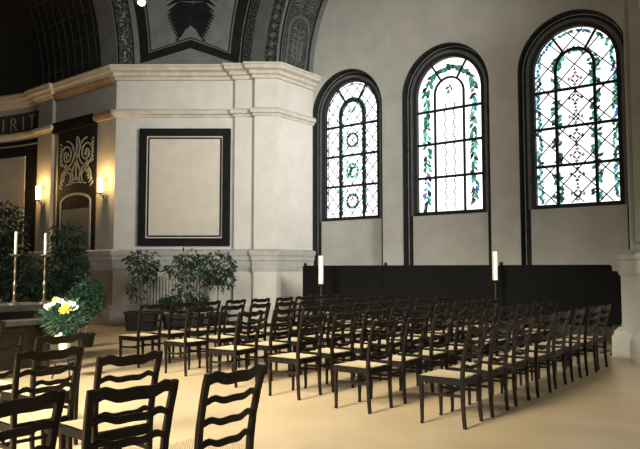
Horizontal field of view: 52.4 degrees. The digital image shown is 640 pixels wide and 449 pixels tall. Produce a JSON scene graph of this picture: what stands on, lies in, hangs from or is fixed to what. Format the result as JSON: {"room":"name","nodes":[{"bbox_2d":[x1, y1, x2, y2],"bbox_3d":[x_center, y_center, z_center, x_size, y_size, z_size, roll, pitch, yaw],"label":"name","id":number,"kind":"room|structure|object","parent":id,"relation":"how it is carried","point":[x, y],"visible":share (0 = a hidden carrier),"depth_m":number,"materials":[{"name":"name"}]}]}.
{"room":"house of worship","nodes":[
{"label":"house of worship","id":0,"kind":"room"},
{"bbox_2d":[0,92,38,299],"bbox_3d":[-15.245,-0.888,16.683,7.000,7.000,14.000,-3,-5,38],"label":"wall","id":1,"kind":"structure","parent":0,"point":[35,107],"depth_m":20.39,"materials":[{"name":"paint"}]},
{"bbox_2d":[0,138,37,251],"bbox_3d":[-10.582,-0.858,20.496,4.446,3.470,0.439,-1,-4,18],"label":"trim","id":2,"kind":"structure","parent":1,"relation":"attached to","point":[18,159],"depth_m":20.10,"materials":[{"name":"grey paint"}]},
{"bbox_2d":[0,110,38,134],"bbox_3d":[-15.078,-3.411,16.722,6.442,0.600,13.016,-3,-5,38],"label":"trim","id":3,"kind":"structure","parent":1,"relation":"attached to","point":[24,122],"depth_m":20.37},
{"bbox_2d":[0,299,311,325],"bbox_3d":[-10.541,2.397,17.308,19.264,0.530,9.387,2,-4,-26],"label":"baseboard","id":4,"kind":"structure","parent":1,"relation":"attached to","point":[113,315],"depth_m":16.91,"materials":[{"name":"beige stone"}]},
{"bbox_2d":[0,249,315,270],"bbox_3d":[-10.535,0.960,17.403,19.270,0.570,9.391,2,-4,-26],"label":"trim","id":5,"kind":"structure","parent":1,"relation":"attached to","point":[109,259],"depth_m":17.02,"materials":[{"name":"beige stone"}]},
{"bbox_2d":[0,107,315,141],"bbox_3d":[-10.530,-2.947,17.663,19.276,0.240,9.394,2,-4,-26],"label":"trim","id":6,"kind":"structure","parent":1,"relation":"attached to","point":[254,111],"depth_m":17.28,"materials":[{"name":"stone"}]},
{"bbox_2d":[0,61,320,110],"bbox_3d":[-10.434,-4.006,17.702,19.379,0.360,9.462,2,-4,-25],"label":"trim","id":7,"kind":"structure","parent":1,"relation":"attached to","point":[247,70],"depth_m":17.30,"materials":[{"name":"stone"}]},
{"bbox_2d":[0,0,100,95],"bbox_3d":[-13.842,-7.567,16.016,9.620,6.520,13.040,-3,-5,38],"label":"ceiling","id":8,"kind":"structure","parent":0,"point":[42,42],"depth_m":19.52,"materials":[{"name":"paint"}]},
{"bbox_2d":[34,81,116,304],"bbox_3d":[-6.821,-0.692,18.560,3.860,6.860,0.620,-3,-5,38],"label":"wall","id":9,"kind":"structure","parent":0,"point":[51,111],"depth_m":18.22,"materials":[{"name":"paint"}]},
{"bbox_2d":[52,113,95,133],"bbox_3d":[-7.008,-2.861,18.502,2.120,0.300,0.130,-3,-5,38],"label":"trim","id":10,"kind":"structure","parent":9,"relation":"attached to","point":[85,120],"depth_m":18.40,"materials":[{"name":"grey paint"}]},
{"bbox_2d":[56,122,97,250],"bbox_3d":[-6.883,-1.022,18.343,1.960,3.510,0.070,-3,-5,38],"label":"wall panel","id":11,"kind":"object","parent":9,"relation":"attached to","point":[77,148],"depth_m":18.26,"materials":[{"name":"grey paint"}]},
{"bbox_2d":[51,76,114,100],"bbox_3d":[-6.704,-3.797,18.279,2.950,0.180,0.160,-3,-5,38],"label":"trim","id":12,"kind":"structure","parent":9,"relation":"attached to","point":[107,81],"depth_m":18.18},
{"bbox_2d":[96,177,106,198],"bbox_3d":[-5.831,-0.971,17.378,0.180,0.560,0.288,-3,-5,38],"label":"wall sconce","id":13,"kind":"object","parent":9,"relation":"attached to","point":[100,179],"visible":1,"depth_m":17.30,"materials":[{"name":"glass"}]},
{"bbox_2d":[93,109,113,121],"bbox_3d":[-5.841,-2.958,17.563,0.820,0.250,0.160,-3,-5,38],"label":"trim","id":14,"kind":"structure","parent":9,"relation":"attached to","point":[106,114],"depth_m":17.49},
{"bbox_2d":[93,0,140,66],"bbox_3d":[-9.767,-9.009,12.876,0.780,9.222,18.200,-3,-5,38],"label":"wall","id":15,"kind":"structure","parent":0,"point":[116,19],"depth_m":17.67,"materials":[{"name":"grey paint"}]},
{"bbox_2d":[133,0,249,63],"bbox_3d":[-3.036,-6.683,17.402,6.295,5.040,1.761,0,-4,2],"label":"wall","id":16,"kind":"structure","parent":0,"point":[169,31],"depth_m":18.04,"materials":[{"name":"grey paint"}]},
{"bbox_2d":[112,78,312,305],"bbox_3d":[-2.648,-0.736,17.902,3.500,6.860,4.570,-3,-5,38],"label":"wall","id":17,"kind":"structure","parent":0,"point":[271,176],"depth_m":17.22,"materials":[{"name":"beige paint"}]},
{"bbox_2d":[137,128,230,245],"bbox_3d":[-3.579,-0.992,17.149,2.420,3.110,0.072,0,-4,0],"label":"wall panel","id":18,"kind":"object","parent":17,"relation":"attached to","point":[184,173],"visible":1,"depth_m":17.15,"materials":[{"name":"grey paint"}]},
{"bbox_2d":[240,0,327,72],"bbox_3d":[2.687,-8.494,15.422,16.580,8.290,1.532,-3,-5,38],"label":"wall","id":19,"kind":"structure","parent":0,"point":[286,31],"depth_m":17.69,"materials":[{"name":"grey paint"}]},
{"bbox_2d":[0,323,639,448],"bbox_3d":[-5.818,2.132,8.635,34.000,0.100,24.500,-3,-5,38],"label":"floor","id":20,"kind":"structure","parent":0,"point":[600,410],"depth_m":7.01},
{"bbox_2d":[0,329,25,400],"bbox_3d":[-3.000,1.413,5.806,0.583,0.961,0.462,-3,-5,37],"label":"chair","id":21,"kind":"object","parent":20,"relation":"on","point":[4,385],"visible":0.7,"depth_m":5.78,"materials":[{"name":"brown wood"}]},
{"bbox_2d":[0,200,33,301],"bbox_3d":[-7.441,0.975,15.232,1.809,3.089,1.214,-3,-5,38],"label":"ficus tree","id":22,"kind":"object","parent":20,"relation":"on","point":[5,242],"visible":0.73,"depth_m":15.14,"materials":[{"name":"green plant"}]},
{"bbox_2d":[0,302,55,371],"bbox_3d":[-5.406,1.637,9.109,0.900,0.950,3.100,-3,-5,38],"label":"altar table","id":23,"kind":"object","parent":20,"relation":"on","point":[25,310],"visible":0.33,"depth_m":9.69,"materials":[{"name":"brown wood"}]},
{"bbox_2d":[7,254,21,304],"bbox_3d":[-4.605,0.827,9.805,0.190,0.760,0.190,-3,-5,38],"label":"candlestick","id":24,"kind":"object","parent":23,"relation":"on","point":[13,302],"visible":1,"depth_m":9.78,"materials":[{"name":"gold metal"}]},
{"bbox_2d":[37,254,50,303],"bbox_3d":[-4.313,0.851,10.173,0.190,0.760,0.190,-3,-5,38],"label":"candlestick","id":25,"kind":"object","parent":23,"relation":"on","point":[43,301],"visible":0.98,"depth_m":10.15,"materials":[{"name":"gold metal"}]},
{"bbox_2d":[0,318,57,370],"bbox_3d":[-4.289,1.719,8.983,0.360,0.770,1.200,-3,-5,38],"label":"bench","id":26,"kind":"object","parent":20,"relation":"on","point":[31,333],"visible":0.44,"depth_m":9.14,"materials":[{"name":"brown wood"}]},
{"bbox_2d":[0,255,62,327],"bbox_3d":[-6.145,1.521,13.586,2.122,1.780,1.105,-3,-5,38],"label":"ficus tree","id":27,"kind":"object","parent":20,"relation":"on","point":[25,292],"visible":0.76,"depth_m":13.36,"materials":[{"name":"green plant"}]},
{"bbox_2d":[0,389,66,448],"bbox_3d":[-1.510,1.219,2.910,0.583,0.961,0.462,-3,-5,36],"label":"chair","id":28,"kind":"object","parent":20,"relation":"on","point":[29,404],"visible":1,"depth_m":2.86,"materials":[{"name":"brown wood"}]},
{"bbox_2d":[0,346,82,448],"bbox_3d":[-2.026,1.330,4.574,0.583,0.961,0.462,-3,-5,42],"label":"chair","id":29,"kind":"object","parent":20,"relation":"on","point":[23,419],"visible":0.77,"depth_m":4.46,"materials":[{"name":"brown wood"}]},
{"bbox_2d":[0,332,87,448],"bbox_3d":[-2.347,1.394,5.520,0.583,0.961,0.462,-3,-5,36],"label":"chair","id":30,"kind":"object","parent":20,"relation":"on","point":[5,395],"visible":0.41,"depth_m":5.40,"materials":[{"name":"brown wood"}]},
{"bbox_2d":[51,356,74,378],"bbox_3d":[-3.499,1.959,8.889,0.340,0.282,0.335,-3,-5,38],"label":"stool","id":31,"kind":"object","parent":20,"relation":"on","point":[70,358],"visible":0.43,"depth_m":8.79,"materials":[{"name":"brown wood"}]},
{"bbox_2d":[37,297,92,357],"bbox_3d":[-3.482,1.402,8.935,0.790,0.837,0.758,-3,-5,38],"label":"flower arrangement","id":32,"kind":"object","parent":31,"relation":"on","point":[68,309],"visible":0.91,"depth_m":8.82,"materials":[{"name":"green plant"}]},
{"bbox_2d":[39,220,91,334],"bbox_3d":[-5.685,1.191,14.529,1.535,2.565,1.096,-3,-5,38],"label":"ficus tree","id":33,"kind":"object","parent":20,"relation":"on","point":[67,283],"visible":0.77,"depth_m":14.41,"materials":[{"name":"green plant"}]},
{"bbox_2d":[66,273,108,347],"bbox_3d":[-4.461,1.629,12.407,0.823,1.407,0.849,1,-4,-9],"label":"potted tree","id":34,"kind":"object","parent":20,"relation":"on","point":[92,302],"visible":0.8,"depth_m":12.30,"materials":[{"name":"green plant"}]},
{"bbox_2d":[58,350,162,448],"bbox_3d":[-1.403,1.315,4.346,0.583,0.961,0.462,-4,-5,44],"label":"chair","id":35,"kind":"object","parent":20,"relation":"on","point":[107,431],"visible":0.7,"depth_m":4.24,"materials":[{"name":"brown wood"}]},
{"bbox_2d":[81,379,178,448],"bbox_3d":[-1.053,1.241,3.245,0.462,0.961,0.583,4,-5,-42],"label":"chair","id":36,"kind":"object","parent":20,"relation":"on","point":[93,396],"visible":1,"depth_m":3.06,"materials":[{"name":"brown wood"}]},
{"bbox_2d":[121,249,161,330],"bbox_3d":[-4.377,1.573,15.835,1.006,1.977,0.814,0,-4,0],"label":"potted ficus","id":37,"kind":"object","parent":20,"relation":"on","point":[131,317],"visible":0.99,"depth_m":15.76,"materials":[{"name":"plant"}]},
{"bbox_2d":[123,311,159,330],"bbox_3d":[-4.329,2.334,15.779,0.763,0.450,0.509,0,-4,0],"label":"pot","id":38,"kind":"object","parent":37,"relation":"attached to","point":[131,317],"depth_m":15.55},
{"bbox_2d":[119,303,165,367],"bbox_3d":[-2.761,1.699,10.086,0.583,0.961,0.462,-3,-5,38],"label":"chair","id":39,"kind":"object","parent":20,"relation":"on","point":[138,337],"visible":0.94,"depth_m":10.00,"materials":[{"name":"brown wood"}]},
{"bbox_2d":[157,292,183,329],"bbox_3d":[-3.697,2.115,16.050,0.625,0.925,0.825,2,-4,-30],"label":"bushy plant","id":40,"kind":"object","parent":20,"relation":"on","point":[165,300],"visible":0.64,"depth_m":15.94,"materials":[{"name":"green plant"}]},
{"bbox_2d":[151,302,194,362],"bbox_3d":[-2.394,1.732,10.567,0.583,0.961,0.462,-3,-5,40],"label":"chair","id":41,"kind":"object","parent":20,"relation":"on","point":[169,334],"visible":0.77,"depth_m":10.40,"materials":[{"name":"brown wood"}]},
{"bbox_2d":[144,276,203,310],"bbox_3d":[-3.779,1.989,16.834,1.520,1.280,0.180,0,-4,0],"label":"radiator","id":42,"kind":"object","parent":20,"relation":"on","point":[163,285],"visible":0.41,"depth_m":16.77,"materials":[{"name":"beige metal"}]},
{"bbox_2d":[160,246,208,330],"bbox_3d":[-3.184,1.513,15.157,1.142,2.005,0.778,0,-4,0],"label":"potted ficus","id":43,"kind":"object","parent":20,"relation":"on","point":[197,260],"visible":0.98,"depth_m":15.09,"materials":[{"name":"plant"}]},
{"bbox_2d":[165,314,201,330],"bbox_3d":[-3.159,2.302,15.080,0.763,0.420,0.509,0,-4,0],"label":"pot","id":44,"kind":"object","parent":43,"relation":"attached to","point":[194,322],"depth_m":14.85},
{"bbox_2d":[164,306,213,375],"bbox_3d":[-1.882,1.649,9.325,0.583,0.961,0.462,-3,-5,40],"label":"chair","id":45,"kind":"object","parent":20,"relation":"on","point":[187,343],"visible":1,"depth_m":9.25,"materials":[{"name":"brown wood"}]},
{"bbox_2d":[185,292,211,322],"bbox_3d":[-3.087,2.138,16.239,0.897,0.902,0.608,-3,-5,38],"label":"bushy plant","id":46,"kind":"object","parent":20,"relation":"on","point":[195,299],"visible":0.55,"depth_m":16.18,"materials":[{"name":"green plant"}]},
{"bbox_2d":[179,300,220,358],"bbox_3d":[-2.038,1.763,11.032,0.583,0.961,0.462,-3,-5,39],"label":"chair","id":47,"kind":"object","parent":20,"relation":"on","point":[193,330],"visible":0.62,"depth_m":10.98,"materials":[{"name":"brown wood"}]},
{"bbox_2d":[154,364,266,448],"bbox_3d":[-0.661,1.271,3.690,0.583,0.961,0.462,-3,-5,37],"label":"chair","id":48,"kind":"object","parent":20,"relation":"on","point":[198,442],"visible":1,"depth_m":3.56,"materials":[{"name":"brown wood"}]},
{"bbox_2d":[197,250,237,325],"bbox_3d":[-2.547,1.594,16.125,1.038,1.973,0.910,0,-4,0],"label":"potted ficus","id":49,"kind":"object","parent":20,"relation":"on","point":[212,278],"visible":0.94,"depth_m":16.08,"materials":[{"name":"plant"}]},
{"bbox_2d":[206,312,227,325],"bbox_3d":[-2.549,2.379,16.077,0.546,0.400,0.546,0,-4,0],"label":"pot","id":50,"kind":"object","parent":49,"relation":"attached to","point":[207,313],"depth_m":15.87,"materials":[{"name":"black"}]},
{"bbox_2d":[198,304,244,370],"bbox_3d":[-1.490,1.681,9.817,0.583,0.961,0.462,-3,-5,40],"label":"chair","id":51,"kind":"object","parent":20,"relation":"on","point":[219,339],"visible":0.78,"depth_m":9.67,"materials":[{"name":"brown wood"}]},
{"bbox_2d":[206,299,245,345],"bbox_3d":[-1.662,1.794,11.501,0.583,0.961,0.462,-3,-5,39],"label":"chair","id":52,"kind":"object","parent":20,"relation":"on","point":[223,327],"visible":0.41,"depth_m":11.32,"materials":[{"name":"brown wood"}]},
{"bbox_2d":[208,310,263,387],"bbox_3d":[-1.093,1.591,8.466,0.583,0.961,0.462,-3,-5,36],"label":"chair","id":53,"kind":"object","parent":20,"relation":"on","point":[234,350],"visible":0.94,"depth_m":8.37,"materials":[{"name":"brown wood"}]},
{"bbox_2d":[226,302,270,365],"bbox_3d":[-1.133,1.714,10.312,0.583,0.961,0.462,-3,-5,36],"label":"chair","id":54,"kind":"object","parent":20,"relation":"on","point":[261,335],"visible":0.62,"depth_m":10.23,"materials":[{"name":"brown wood"}]},
{"bbox_2d":[231,298,269,343],"bbox_3d":[-1.271,1.825,11.961,0.583,0.961,0.462,-3,-5,39],"label":"chair","id":55,"kind":"object","parent":20,"relation":"on","point":[254,299],"visible":0.32,"depth_m":11.80,"materials":[{"name":"brown wood"}]},
{"bbox_2d":[244,307,295,380],"bbox_3d":[-0.682,1.623,8.945,0.583,0.961,0.462,-3,-5,36],"label":"chair","id":56,"kind":"object","parent":20,"relation":"on","point":[270,346],"visible":0.89,"depth_m":8.87,"materials":[{"name":"brown wood"}]},
{"bbox_2d":[256,296,292,340],"bbox_3d":[-0.869,1.857,12.447,0.583,0.961,0.462,-3,-5,38],"label":"chair","id":57,"kind":"object","parent":20,"relation":"on","point":[290,298],"visible":0.33,"depth_m":12.33,"materials":[{"name":"brown wood"}]},
{"bbox_2d":[254,301,295,352],"bbox_3d":[-0.750,1.747,10.793,0.583,0.961,0.462,-3,-5,36],"label":"chair","id":58,"kind":"object","parent":20,"relation":"on","point":[283,332],"visible":0.47,"depth_m":10.64,"materials":[{"name":"brown wood"}]},
{"bbox_2d":[277,295,311,336],"bbox_3d":[-0.508,1.889,12.914,0.583,0.961,0.462,-3,-5,40],"label":"chair","id":59,"kind":"object","parent":20,"relation":"on","point":[309,297],"visible":0.35,"depth_m":12.71,"materials":[{"name":"brown wood"}]},
{"bbox_2d":[267,314,327,399],"bbox_3d":[-0.265,1.539,7.694,0.583,0.961,0.462,-3,-5,38],"label":"chair","id":60,"kind":"object","parent":20,"relation":"on","point":[292,358],"visible":1,"depth_m":7.62,"materials":[{"name":"brown wood"}]},
{"bbox_2d":[274,305,322,374],"bbox_3d":[-0.308,1.657,9.454,0.583,0.961,0.462,-3,-5,37],"label":"chair","id":61,"kind":"object","parent":20,"relation":"on","point":[319,308],"visible":0.59,"depth_m":9.36,"materials":[{"name":"brown wood"}]},
{"bbox_2d":[278,299,318,350],"bbox_3d":[-0.370,1.777,11.245,0.583,0.961,0.462,-3,-5,40],"label":"chair","id":62,"kind":"object","parent":20,"relation":"on","point":[295,329],"visible":0.41,"depth_m":11.08,"materials":[{"name":"brown wood"}]},
{"bbox_2d":[301,298,339,346],"bbox_3d":[0.001,1.811,11.749,0.583,0.961,0.462,-3,-5,40],"label":"chair","id":63,"kind":"object","parent":20,"relation":"on","point":[336,299],"visible":0.42,"depth_m":11.58,"materials":[{"name":"brown wood"}]},
{"bbox_2d":[318,284,323,332],"bbox_3d":[0.021,1.920,14.754,0.340,1.140,0.340,-3,-5,38],"label":"candle stand","id":64,"kind":"object","parent":20,"relation":"on","point":[320,285],"visible":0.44,"depth_m":14.76,"materials":[{"name":"black metal"}]},
{"bbox_2d":[318,256,322,283],"bbox_3d":[0.021,1.019,14.815,0.116,0.665,0.116,-3,-5,38],"label":"candle","id":65,"kind":"object","parent":64,"relation":"on","point":[320,258],"visible":1,"depth_m":14.77,"materials":[{"name":"white wax"}]},
{"bbox_2d":[303,304,348,369],"bbox_3d":[0.092,1.689,9.930,0.583,0.961,0.463,-3,-5,36],"label":"chair","id":66,"kind":"object","parent":20,"relation":"on","point":[326,337],"visible":0.57,"depth_m":9.79,"materials":[{"name":"brown wood"}]},
{"bbox_2d":[303,311,359,392],"bbox_3d":[0.144,1.570,8.158,0.583,0.961,0.462,-3,-5,40],"label":"chair","id":67,"kind":"object","parent":20,"relation":"on","point":[330,353],"visible":0.88,"depth_m":8.06,"materials":[{"name":"brown wood"}]},
{"bbox_2d":[327,294,347,319],"bbox_3d":[0.251,1.953,13.868,0.583,0.961,0.462,-3,-5,41],"label":"chair","id":68,"kind":"object","parent":20,"relation":"on","point":[336,295],"visible":0.3,"depth_m":13.70,"materials":[{"name":"brown wood"}]},
{"bbox_2d":[323,297,358,344],"bbox_3d":[0.389,1.841,12.195,0.583,0.961,0.462,-3,-5,37],"label":"chair","id":69,"kind":"object","parent":20,"relation":"on","point":[356,299],"visible":0.29,"depth_m":12.05,"materials":[{"name":"brown wood"}]},
{"bbox_2d":[303,263,382,314],"bbox_3d":[0.502,1.709,15.268,2.320,1.630,0.440,-3,-5,38],"label":"screen","id":70,"kind":"object","parent":20,"relation":"on","point":[360,281],"visible":0.56,"depth_m":15.17,"materials":[{"name":"black wood"}]},
{"bbox_2d":[329,302,370,360],"bbox_3d":[0.472,1.723,10.436,0.583,0.961,0.462,-3,-5,37],"label":"chair","id":71,"kind":"object","parent":20,"relation":"on","point":[357,334],"visible":0.49,"depth_m":10.32,"materials":[{"name":"brown wood"}]},
{"bbox_2d":[334,309,385,380],"bbox_3d":[0.535,1.605,8.673,0.583,0.961,0.462,-3,-5,39],"label":"chair","id":72,"kind":"object","parent":20,"relation":"on","point":[361,348],"visible":0.64,"depth_m":8.53,"materials":[{"name":"brown wood"}]},
{"bbox_2d":[344,296,376,338],"bbox_3d":[0.764,1.873,12.674,0.583,0.961,0.462,-3,-5,40],"label":"chair","id":73,"kind":"object","parent":20,"relation":"on","point":[374,298],"visible":0.4,"depth_m":12.50,"materials":[{"name":"brown wood"}]},
{"bbox_2d":[333,319,398,413],"bbox_3d":[0.497,1.493,7.000,0.583,0.961,0.462,-3,-5,41],"label":"chair","id":74,"kind":"object","parent":20,"relation":"on","point":[359,367],"visible":1,"depth_m":6.92,"materials":[{"name":"brown wood"}]},
{"bbox_2d":[354,300,391,353],"bbox_3d":[0.866,1.756,10.925,0.583,0.961,0.462,-3,-5,40],"label":"chair","id":75,"kind":"object","parent":20,"relation":"on","point":[389,302],"visible":0.38,"depth_m":10.84,"materials":[{"name":"brown wood"}]},
{"bbox_2d":[359,307,408,355],"bbox_3d":[0.905,1.638,9.174,0.583,0.961,0.462,-3,-5,36],"label":"chair","id":76,"kind":"object","parent":20,"relation":"on","point":[396,310],"visible":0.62,"depth_m":9.10,"materials":[{"name":"brown wood"}]},
{"bbox_2d":[374,299,410,354],"bbox_3d":[1.256,1.789,11.430,0.583,0.961,0.462,-3,-5,40],"label":"chair","id":77,"kind":"object","parent":20,"relation":"on","point":[408,301],"visible":0.38,"depth_m":11.27,"materials":[{"name":"brown wood"}]},
{"bbox_2d":[371,315,428,403],"bbox_3d":[0.909,1.526,7.500,0.583,0.961,0.462,-3,-5,37],"label":"chair","id":78,"kind":"object","parent":20,"relation":"on","point":[403,361],"visible":0.88,"depth_m":7.35,"materials":[{"name":"brown wood"}]},
{"bbox_2d":[384,305,431,372],"bbox_3d":[1.315,1.670,9.647,0.583,0.961,0.462,-3,-5,40],"label":"chair","id":79,"kind":"object","parent":20,"relation":"on","point":[429,307],"visible":0.52,"depth_m":9.51,"materials":[{"name":"brown wood"}]},
{"bbox_2d":[398,298,429,344],"bbox_3d":[1.660,1.821,11.906,0.583,0.961,0.462,-3,-5,39],"label":"chair","id":80,"kind":"object","parent":20,"relation":"on","point":[419,300],"visible":0.38,"depth_m":11.75,"materials":[{"name":"brown wood"}]},
{"bbox_2d":[397,312,454,392],"bbox_3d":[1.311,1.560,8.003,0.583,0.961,0.462,-3,-5,38],"label":"chair","id":81,"kind":"object","parent":20,"relation":"on","point":[429,355],"visible":0.84,"depth_m":7.89,"materials":[{"name":"brown wood"}]},
{"bbox_2d":[406,303,449,366],"bbox_3d":[1.689,1.704,10.160,0.583,0.961,0.462,-3,-5,37],"label":"chair","id":82,"kind":"object","parent":20,"relation":"on","point":[447,305],"visible":0.52,"depth_m":10.06,"materials":[{"name":"brown wood"}]},
{"bbox_2d":[410,297,445,341],"bbox_3d":[2.065,1.854,12.393,0.583,0.961,0.462,-3,-5,38],"label":"chair","id":83,"kind":"object","parent":20,"relation":"on","point":[443,299],"visible":0.4,"depth_m":12.15,"materials":[{"name":"brown wood"}]},
{"bbox_2d":[382,262,498,325],"bbox_3d":[2.477,1.604,13.706,2.700,1.630,0.440,-3,-5,38],"label":"partition panel","id":84,"kind":"object","parent":20,"relation":"on","point":[457,283],"visible":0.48,"depth_m":13.64,"materials":[{"name":"black wood"}]},
{"bbox_2d":[427,301,468,361],"bbox_3d":[2.095,1.738,10.665,0.583,0.961,0.462,-3,-5,39],"label":"chair","id":85,"kind":"object","parent":20,"relation":"on","point":[452,333],"visible":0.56,"depth_m":10.53,"materials":[{"name":"brown wood"}]},
{"bbox_2d":[423,310,476,386],"bbox_3d":[1.710,1.593,8.495,0.583,0.961,0.462,-3,-5,39],"label":"chair","id":86,"kind":"object","parent":20,"relation":"on","point":[455,350],"visible":0.71,"depth_m":8.33,"materials":[{"name":"brown wood"}]},
{"bbox_2d":[418,324,488,429],"bbox_3d":[1.315,1.450,6.357,0.583,0.961,0.462,-3,-5,36],"label":"chair","id":87,"kind":"object","parent":20,"relation":"on","point":[461,378],"visible":1,"depth_m":6.29,"materials":[{"name":"brown wood"}]},
{"bbox_2d":[445,300,484,339],"bbox_3d":[2.492,1.772,11.165,0.583,0.961,0.462,-3,-5,40],"label":"chair","id":88,"kind":"object","parent":20,"relation":"on","point":[475,302],"visible":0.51,"depth_m":11.06,"materials":[{"name":"brown wood"}]},
{"bbox_2d":[449,307,497,377],"bbox_3d":[2.129,1.627,9.001,0.583,0.961,0.462,-3,-5,37],"label":"chair","id":89,"kind":"object","parent":20,"relation":"on","point":[488,311],"visible":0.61,"depth_m":8.89,"materials":[{"name":"brown wood"}]},
{"bbox_2d":[448,320,514,416],"bbox_3d":[1.711,1.483,6.855,0.583,0.961,0.462,-3,-5,38],"label":"chair","id":90,"kind":"object","parent":20,"relation":"on","point":[489,370],"visible":0.88,"depth_m":6.74,"materials":[{"name":"brown wood"}]},
{"bbox_2d":[464,298,500,336],"bbox_3d":[2.890,1.803,11.636,0.583,0.961,0.462,-3,-5,39],"label":"chair","id":91,"kind":"object","parent":20,"relation":"on","point":[492,301],"visible":0.34,"depth_m":11.47,"materials":[{"name":"brown wood"}]},
{"bbox_2d":[472,305,514,357],"bbox_3d":[2.503,1.660,9.491,0.583,0.961,0.462,-3,-5,40],"label":"chair","id":92,"kind":"object","parent":20,"relation":"on","point":[498,342],"visible":0.48,"depth_m":9.31,"materials":[{"name":"brown wood"}]},
{"bbox_2d":[491,280,499,346],"bbox_3d":[3.370,1.701,12.464,0.340,1.270,0.340,-3,-5,38],"label":"candle stand","id":93,"kind":"object","parent":20,"relation":"on","point":[494,281],"visible":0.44,"depth_m":12.47,"materials":[{"name":"black metal"}]},
{"bbox_2d":[492,251,497,279],"bbox_3d":[3.370,0.781,12.525,0.100,0.575,0.100,-3,-5,38],"label":"candle","id":94,"kind":"object","parent":93,"relation":"on","point":[494,253],"visible":1,"depth_m":12.49,"materials":[{"name":"white wax"}]},
{"bbox_2d":[474,316,534,406],"bbox_3d":[2.100,1.517,7.363,0.583,0.961,0.462,-3,-5,38],"label":"chair","id":95,"kind":"object","parent":20,"relation":"on","point":[514,363],"visible":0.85,"depth_m":7.21,"materials":[{"name":"brown wood"}]},
{"bbox_2d":[485,303,528,356],"bbox_3d":[2.884,1.694,9.998,0.583,0.961,0.462,-3,-5,37],"label":"chair","id":96,"kind":"object","parent":20,"relation":"on","point":[520,337],"visible":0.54,"depth_m":9.84,"materials":[{"name":"brown wood"}]},
{"bbox_2d":[503,302,544,352],"bbox_3d":[3.299,1.728,10.513,0.583,0.961,0.462,-3,-5,39],"label":"chair","id":97,"kind":"object","parent":20,"relation":"on","point":[536,304],"visible":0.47,"depth_m":10.34,"materials":[{"name":"brown wood"}]},
{"bbox_2d":[498,313,555,397],"bbox_3d":[2.508,1.549,7.837,0.583,0.961,0.462,-3,-5,39],"label":"chair","id":98,"kind":"object","parent":20,"relation":"on","point":[535,357],"visible":0.86,"depth_m":7.69,"materials":[{"name":"brown wood"}]},
{"bbox_2d":[519,300,559,348],"bbox_3d":[3.713,1.760,10.998,0.583,0.961,0.462,-3,-5,41],"label":"chair","id":99,"kind":"object","parent":20,"relation":"on","point":[543,332],"visible":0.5,"depth_m":10.79,"materials":[{"name":"brown wood"}]},
{"bbox_2d":[517,310,570,388],"bbox_3d":[2.898,1.585,8.373,0.583,0.961,0.462,-3,-5,37],"label":"chair","id":100,"kind":"object","parent":20,"relation":"on","point":[554,352],"visible":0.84,"depth_m":8.24,"materials":[{"name":"brown wood"}]},
{"bbox_2d":[498,262,611,353],"bbox_3d":[4.373,1.504,12.206,2.120,1.630,0.440,-3,-5,38],"label":"screen","id":101,"kind":"object","parent":20,"relation":"on","point":[517,284],"visible":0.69,"depth_m":12.42,"materials":[{"name":"black wood"}]},
{"bbox_2d":[538,308,585,381],"bbox_3d":[3.297,1.619,8.879,0.583,0.961,0.462,-3,-5,36],"label":"chair","id":102,"kind":"object","parent":20,"relation":"on","point":[570,346],"visible":0.8,"depth_m":8.73,"materials":[{"name":"brown wood"}]},
{"bbox_2d":[556,306,600,375],"bbox_3d":[3.705,1.650,9.354,0.583,0.961,0.462,-3,-5,40],"label":"chair","id":103,"kind":"object","parent":20,"relation":"on","point":[584,342],"visible":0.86,"depth_m":9.22,"materials":[{"name":"brown wood"}]},
{"bbox_2d":[566,304,610,369],"bbox_3d":[4.081,1.685,9.868,0.583,0.961,0.462,-3,-5,40],"label":"chair","id":104,"kind":"object","parent":20,"relation":"on","point":[603,307],"visible":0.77,"depth_m":9.80,"materials":[{"name":"brown wood"}]},
{"bbox_2d":[562,271,621,355],"bbox_3d":[4.870,1.554,11.604,1.020,1.450,0.440,-3,-5,38],"label":"screen","id":105,"kind":"object","parent":20,"relation":"on","point":[581,289],"visible":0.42,"depth_m":11.59,"materials":[{"name":"black wood"}]},
{"bbox_2d":[313,0,629,340],"bbox_3d":[3.478,-3.389,16.000,9.700,11.900,0.912,-3,-5,38],"label":"wall","id":106,"kind":"structure","parent":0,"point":[384,42],"depth_m":15.62,"materials":[{"name":"grey paint"}]},
{"bbox_2d":[320,75,380,221],"bbox_3d":[0.859,-2.102,17.749,2.070,3.965,0.175,-3,-5,38],"label":"window","id":107,"kind":"structure","parent":106,"relation":"attached to","point":[350,112],"depth_m":17.81,"materials":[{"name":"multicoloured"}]},
{"bbox_2d":[410,49,488,215],"bbox_3d":[3.163,-2.264,15.930,2.070,4.045,0.175,-3,-5,38],"label":"window","id":108,"kind":"structure","parent":106,"relation":"attached to","point":[449,104],"depth_m":15.97,"materials":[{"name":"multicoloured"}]},
{"bbox_2d":[526,18,628,209],"bbox_3d":[5.522,-2.418,14.066,2.070,4.105,0.175,-3,-5,38],"label":"window","id":109,"kind":"structure","parent":106,"relation":"attached to","point":[576,106],"depth_m":14.08,"materials":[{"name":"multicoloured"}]},
{"bbox_2d":[621,0,639,327],"bbox_3d":[8.130,-1.246,10.283,5.900,6.860,3.150,-3,-5,38],"label":"wall","id":110,"kind":"structure","parent":0,"point":[630,284],"depth_m":11.20,"materials":[{"name":"grey paint"}]},
{"bbox_2d":[612,326,639,362],"bbox_3d":[7.845,1.911,9.824,6.040,0.500,2.690,-3,-5,38],"label":"baseboard","id":111,"kind":"structure","parent":110,"relation":"attached to","point":[625,340],"depth_m":10.90,"materials":[{"name":"beige stone"}]},
{"bbox_2d":[615,249,639,274],"bbox_3d":[7.901,0.564,9.921,5.960,0.440,2.610,-3,-5,38],"label":"trim","id":112,"kind":"structure","parent":110,"relation":"attached to","point":[629,260],"depth_m":11.04,"materials":[{"name":"stone"}]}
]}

